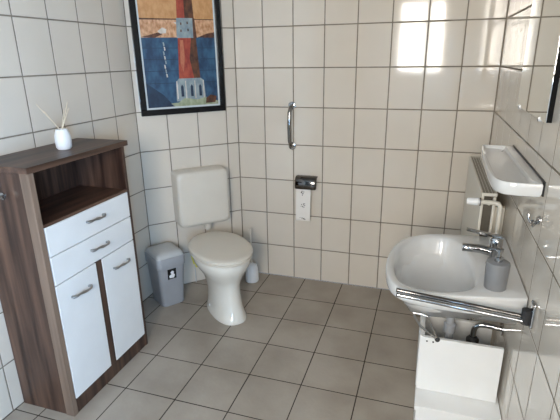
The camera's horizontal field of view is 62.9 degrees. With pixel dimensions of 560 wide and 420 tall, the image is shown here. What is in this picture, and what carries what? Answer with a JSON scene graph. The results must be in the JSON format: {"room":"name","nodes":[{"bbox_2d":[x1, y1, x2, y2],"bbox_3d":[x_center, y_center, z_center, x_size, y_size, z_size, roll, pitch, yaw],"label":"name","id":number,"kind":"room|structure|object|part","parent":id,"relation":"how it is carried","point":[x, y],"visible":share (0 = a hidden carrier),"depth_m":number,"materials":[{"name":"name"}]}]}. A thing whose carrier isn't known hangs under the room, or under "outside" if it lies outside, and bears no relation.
{"room":"bathroom","nodes":[
{"label":"bathroom","id":0,"kind":"room"},
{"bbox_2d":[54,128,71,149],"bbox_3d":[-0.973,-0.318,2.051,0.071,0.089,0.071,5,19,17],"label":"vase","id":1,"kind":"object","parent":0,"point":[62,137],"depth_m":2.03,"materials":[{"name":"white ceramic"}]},
{"bbox_2d":[0,0,152,419],"bbox_3d":[-1.456,-0.093,1.217,0.062,2.520,3.626,5,19,17],"label":"wall","id":2,"kind":"structure","parent":0,"point":[54,53],"depth_m":2.24,"materials":[{"name":"beige tile"}]},
{"bbox_2d":[123,0,242,283],"bbox_3d":[-0.602,-0.690,2.967,0.770,2.520,0.062,-10,21,-25],"label":"wall","id":3,"kind":"structure","parent":0,"point":[167,143],"depth_m":3.03,"materials":[{"name":"beige tile"}]},
{"bbox_2d":[128,0,225,116],"bbox_3d":[-0.617,-1.070,2.780,0.548,0.950,0.025,-10,21,-25],"label":"framed painting","id":4,"kind":"object","parent":3,"relation":"attached to","point":[177,44],"visible":1,"depth_m":2.81,"materials":[{"name":"black"}]},
{"bbox_2d":[191,256,196,281],"bbox_3d":[-0.599,0.400,3.275,0.068,0.253,0.010,-10,21,-25],"label":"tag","id":5,"kind":"object","parent":3,"relation":"hanging from","point":[195,265],"visible":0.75,"depth_m":3.27,"materials":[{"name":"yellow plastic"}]},
{"bbox_2d":[171,165,229,228],"bbox_3d":[-0.528,-0.070,3.083,0.352,0.424,0.143,-10,21,-25],"label":"toilet cistern","id":6,"kind":"object","parent":3,"relation":"attached to","point":[200,194],"visible":1,"depth_m":3.01,"materials":[{"name":"white plastic"}]},
{"bbox_2d":[3,271,471,419],"bbox_3d":[-0.352,1.149,1.525,2.169,0.061,4.000,5,19,17],"label":"floor","id":7,"kind":"structure","parent":0,"point":[303,349],"depth_m":2.43,"materials":[{"name":"tile"}]},
{"bbox_2d":[0,138,147,416],"bbox_3d":[-0.978,0.291,2.196,0.326,1.158,0.647,5,19,17],"label":"base cabinet","id":8,"kind":"object","parent":7,"relation":"on","point":[71,299],"visible":1,"depth_m":2.06,"materials":[{"name":"brown wood"}]},
{"bbox_2d":[36,102,71,149],"bbox_3d":[-0.977,-0.370,2.022,0.071,0.206,0.150,5,19,17],"label":"reed diffuser","id":9,"kind":"object","parent":8,"relation":"on","point":[62,138],"visible":1,"depth_m":2.03,"materials":[{"name":"white ceramic"}]},
{"bbox_3d":[-0.877,0.364,2.039,0.028,0.016,0.125,5,19,17],"label":"handle","id":10,"kind":"part","parent":8,"relation":"part of","materials":[{"name":"silver metal"}]},
{"bbox_3d":[-0.897,0.551,2.103,0.016,0.565,0.247,5,19,17],"label":"door","id":11,"kind":"part","parent":8,"relation":"part of","materials":[{"name":"white laminate"}]},
{"bbox_3d":[-0.858,0.051,2.084,0.016,0.127,0.537,5,19,17],"label":"drawer","id":12,"kind":"part","parent":8,"relation":"part of","materials":[{"name":"white laminate"}]},
{"bbox_3d":[-0.857,0.174,2.125,0.016,0.125,0.537,5,19,17],"label":"drawer","id":13,"kind":"part","parent":8,"relation":"part of","materials":[{"name":"white laminate"}]},
{"bbox_3d":[-0.833,0.039,2.086,0.028,0.016,0.125,5,19,17],"label":"handle","id":14,"kind":"part","parent":8,"relation":"part of","materials":[{"name":"silver metal"}]},
{"bbox_3d":[-0.832,0.170,2.130,0.028,0.016,0.125,5,19,17],"label":"handle","id":15,"kind":"part","parent":8,"relation":"part of","materials":[{"name":"silver metal"}]},
{"bbox_3d":[-0.788,0.271,2.297,0.028,0.016,0.125,5,19,17],"label":"handle","id":16,"kind":"part","parent":8,"relation":"part of","materials":[{"name":"silver metal"}]},
{"bbox_3d":[-0.807,0.462,2.366,0.016,0.565,0.248,5,19,17],"label":"door","id":17,"kind":"part","parent":8,"relation":"part of","materials":[{"name":"white laminate"}]},
{"bbox_2d":[145,242,184,306],"bbox_3d":[-0.750,0.421,3.025,0.198,0.380,0.224,-14,23,-35],"label":"waste bin","id":18,"kind":"object","parent":7,"relation":"on","point":[165,261],"visible":1,"depth_m":2.95,"materials":[{"name":"grey plastic"}]},
{"bbox_3d":[-0.753,0.259,2.971,0.186,0.040,0.212,-14,23,-35],"label":"swing lid","id":19,"kind":"part","parent":18,"relation":"part of","materials":[{"name":"grey plastic"}]},
{"bbox_2d":[188,231,252,325],"bbox_3d":[-0.365,0.426,2.892,0.371,0.444,0.527,-10,21,-25],"label":"toilet","id":20,"kind":"object","parent":7,"relation":"on","point":[223,258],"visible":1,"depth_m":2.77,"materials":[{"name":"white ceramic"}]},
{"bbox_3d":[-0.368,0.228,2.826,0.371,0.027,0.527,-10,21,-25],"label":"lid","id":21,"kind":"part","parent":20,"relation":"part of","materials":[{"name":"white plastic"}]},
{"bbox_3d":[-0.366,0.251,2.830,0.363,0.017,0.504,-10,21,-25],"label":"seat","id":22,"kind":"part","parent":20,"relation":"part of","materials":[{"name":"white plastic"}]},
{"bbox_3d":[-0.357,0.453,2.886,0.343,0.397,0.450,-10,21,-25],"label":"bowl","id":23,"kind":"part","parent":20,"relation":"part of","materials":[{"name":"white ceramic"}]},
{"bbox_2d":[245,228,258,282],"bbox_3d":[-0.205,0.322,3.264,0.098,0.400,0.098,5,19,17],"label":"toilet brush","id":24,"kind":"object","parent":7,"relation":"on","point":[251,276],"visible":0.92,"depth_m":3.27,"materials":[{"name":"white plastic"}]},
{"bbox_3d":[-0.209,0.255,3.251,0.017,0.265,0.031,-5,19,-11],"label":"handle","id":25,"kind":"part","parent":24,"relation":"part of","materials":[{"name":"white plastic"}]},
{"bbox_2d":[413,315,503,419],"bbox_3d":[0.727,0.633,1.883,0.310,0.660,0.427,5,19,17],"label":"base cabinet","id":26,"kind":"object","parent":7,"relation":"on","point":[457,379],"visible":0.76,"depth_m":1.77,"materials":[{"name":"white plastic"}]},
{"bbox_3d":[0.605,0.555,1.962,0.018,0.238,0.303,5,19,17],"label":"panel","id":27,"kind":"part","parent":26,"relation":"part of","materials":[{"name":"white laminate"}]},
{"bbox_3d":[0.729,0.709,1.908,0.308,0.021,0.427,5,19,17],"label":"board","id":28,"kind":"part","parent":26,"relation":"part of","materials":[{"name":"white laminate"}]},
{"bbox_3d":[0.792,0.448,2.021,0.283,0.398,0.016,5,19,17],"label":"panel","id":29,"kind":"part","parent":26,"relation":"part of","materials":[{"name":"white laminate"}]},
{"bbox_3d":[0.691,0.615,1.774,0.294,0.241,0.016,5,19,17],"label":"panel","id":30,"kind":"part","parent":26,"relation":"part of","materials":[{"name":"white laminate"}]},
{"bbox_2d":[233,0,508,289],"bbox_3d":[0.479,-0.676,2.876,1.695,2.520,0.062,5,19,17],"label":"wall","id":31,"kind":"structure","parent":0,"point":[393,99],"depth_m":2.88,"materials":[{"name":"beige tile"}]},
{"bbox_2d":[287,102,295,149],"bbox_3d":[0.072,-0.545,2.991,0.049,0.313,0.061,5,19,17],"label":"handle","id":32,"kind":"object","parent":31,"relation":"attached to","point":[291,105],"visible":1,"depth_m":2.97,"materials":[{"name":"silver metal"}]},
{"bbox_2d":[295,175,317,189],"bbox_3d":[0.176,-0.187,3.074,0.148,0.085,0.067,5,19,17],"label":"toilet paper holder","id":33,"kind":"object","parent":31,"relation":"attached to","point":[307,182],"visible":1,"depth_m":3.05,"materials":[{"name":"silver metal"}]},
{"bbox_2d":[296,189,310,220],"bbox_3d":[0.161,-0.056,3.114,0.100,0.262,0.040,5,19,17],"label":"toilet roll","id":34,"kind":"object","parent":33,"relation":"hanging from","point":[302,195],"visible":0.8,"depth_m":3.10,"materials":[{"name":"white paper"}]},
{"bbox_2d":[472,0,559,419],"bbox_3d":[0.770,-0.112,1.176,0.061,2.520,3.270,5,19,17],"label":"wall","id":35,"kind":"structure","parent":0,"point":[529,380],"depth_m":1.47,"materials":[{"name":"beige tile"}]},
{"bbox_2d":[385,234,527,341],"bbox_3d":[0.646,0.303,1.776,0.455,0.244,0.598,5,19,17],"label":"washbasin","id":36,"kind":"object","parent":35,"relation":"attached to","point":[431,264],"depth_m":1.78,"materials":[{"name":"grey ceramic"}]},
{"bbox_3d":[0.525,0.420,1.645,0.105,0.107,0.019,5,19,17],"label":"hanging bracket","id":37,"kind":"part","parent":36,"relation":"part of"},
{"bbox_2d":[443,318,455,338],"bbox_3d":[0.673,0.515,1.855,0.070,0.376,0.047,-2,19,-3],"label":"drain pipe","id":38,"kind":"object","parent":36,"relation":"attached to","point":[449,328],"visible":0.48,"depth_m":1.82,"materials":[{"name":"grey plastic"}]},
{"bbox_2d":[462,228,503,263],"bbox_3d":[0.748,0.134,1.688,0.141,0.132,0.054,5,19,17],"label":"faucet","id":39,"kind":"object","parent":36,"relation":"on","point":[496,240],"visible":0.73,"depth_m":1.67,"materials":[{"name":"silver metal"}]},
{"bbox_3d":[0.732,0.146,1.696,0.108,0.042,0.034,4,19,15],"label":"spout","id":40,"kind":"part","parent":39,"relation":"part of","materials":[{"name":"silver metal"}]},
{"bbox_3d":[0.747,0.084,1.672,0.123,0.026,0.024,5,19,17],"label":"lever","id":41,"kind":"part","parent":39,"relation":"part of","materials":[{"name":"silver metal"}]},
{"bbox_2d":[484,247,510,291],"bbox_3d":[0.714,0.192,1.503,0.075,0.141,0.074,5,19,17],"label":"soap dispenser","id":42,"kind":"object","parent":36,"relation":"on","point":[497,269],"visible":1,"depth_m":1.48,"materials":[{"name":"grey plastic"}]},
{"bbox_2d":[396,288,536,328],"bbox_3d":[0.569,0.296,1.431,0.404,0.080,0.038,5,19,17],"label":"towel rail","id":43,"kind":"object","parent":35,"relation":"attached to","point":[527,316],"visible":1,"depth_m":1.42,"materials":[{"name":"silver metal"}]},
{"bbox_3d":[0.565,0.292,1.438,0.391,0.044,0.015,5,19,18],"label":"arm","id":44,"kind":"part","parent":43,"relation":"part of","materials":[{"name":"silver metal"}]},
{"bbox_3d":[0.563,0.305,1.431,0.391,0.044,0.015,5,19,18],"label":"arm","id":45,"kind":"part","parent":43,"relation":"part of","materials":[{"name":"silver metal"}]},
{"bbox_3d":[0.756,0.313,1.372,0.010,0.080,0.038,5,19,17],"label":"wall plate","id":46,"kind":"part","parent":43,"relation":"part of","materials":[{"name":"silver metal"}]},
{"bbox_2d":[461,155,504,236],"bbox_3d":[1.001,0.039,2.353,0.166,0.481,0.836,5,19,17],"label":"radiator","id":47,"kind":"object","parent":35,"relation":"attached to","point":[481,210],"visible":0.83,"depth_m":2.04,"materials":[{"name":"beige metal"}]},
{"bbox_3d":[0.988,0.039,2.375,0.011,0.468,0.797,5,19,17],"label":"panel","id":48,"kind":"part","parent":47,"relation":"part of","materials":[{"name":"beige metal"}]},
{"bbox_2d":[469,155,497,196],"bbox_3d":[1.008,-0.185,2.292,0.060,0.018,0.805,5,19,17],"label":"grille","id":49,"kind":"object","parent":47,"relation":"attached to","point":[484,188],"depth_m":2.20,"materials":[{"name":"beige metal"}]},
{"bbox_3d":[1.034,0.037,2.359,0.012,0.441,0.777,5,19,17],"label":"panel","id":50,"kind":"part","parent":47,"relation":"part of","materials":[{"name":"beige metal"}]},
{"bbox_2d":[466,322,503,342],"bbox_3d":[0.825,0.568,1.871,0.129,0.263,0.051,5,19,17],"label":"trap","id":51,"kind":"object","parent":35,"relation":"attached to","point":[472,337],"visible":0.62,"depth_m":1.84,"materials":[{"name":"silver metal"}]},
{"bbox_2d":[481,145,545,196],"bbox_3d":[0.827,-0.163,1.687,0.142,0.050,0.657,5,19,17],"label":"wall shelf","id":52,"kind":"object","parent":35,"relation":"attached to","point":[508,172],"visible":1,"depth_m":1.54,"materials":[{"name":"grey ceramic"}]},
{"bbox_2d":[527,214,540,226],"bbox_3d":[0.782,0.032,1.409,0.031,0.033,0.073,5,19,17],"label":"wall hook","id":53,"kind":"object","parent":35,"relation":"attached to","point":[538,218],"visible":1,"depth_m":1.40,"materials":[{"name":"silver metal"}]},
{"bbox_3d":[0.793,0.031,1.405,0.008,0.028,0.028,5,19,17],"label":"wall plate","id":54,"kind":"part","parent":53,"relation":"part of","materials":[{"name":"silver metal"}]},
{"bbox_2d":[517,0,559,122],"bbox_3d":[0.875,-0.715,1.476,0.020,0.807,0.525,5,19,17],"label":"wall mirror","id":55,"kind":"object","parent":35,"relation":"attached to","point":[540,77],"visible":1,"depth_m":1.48,"materials":[{"name":"silver mirror"}]}
]}

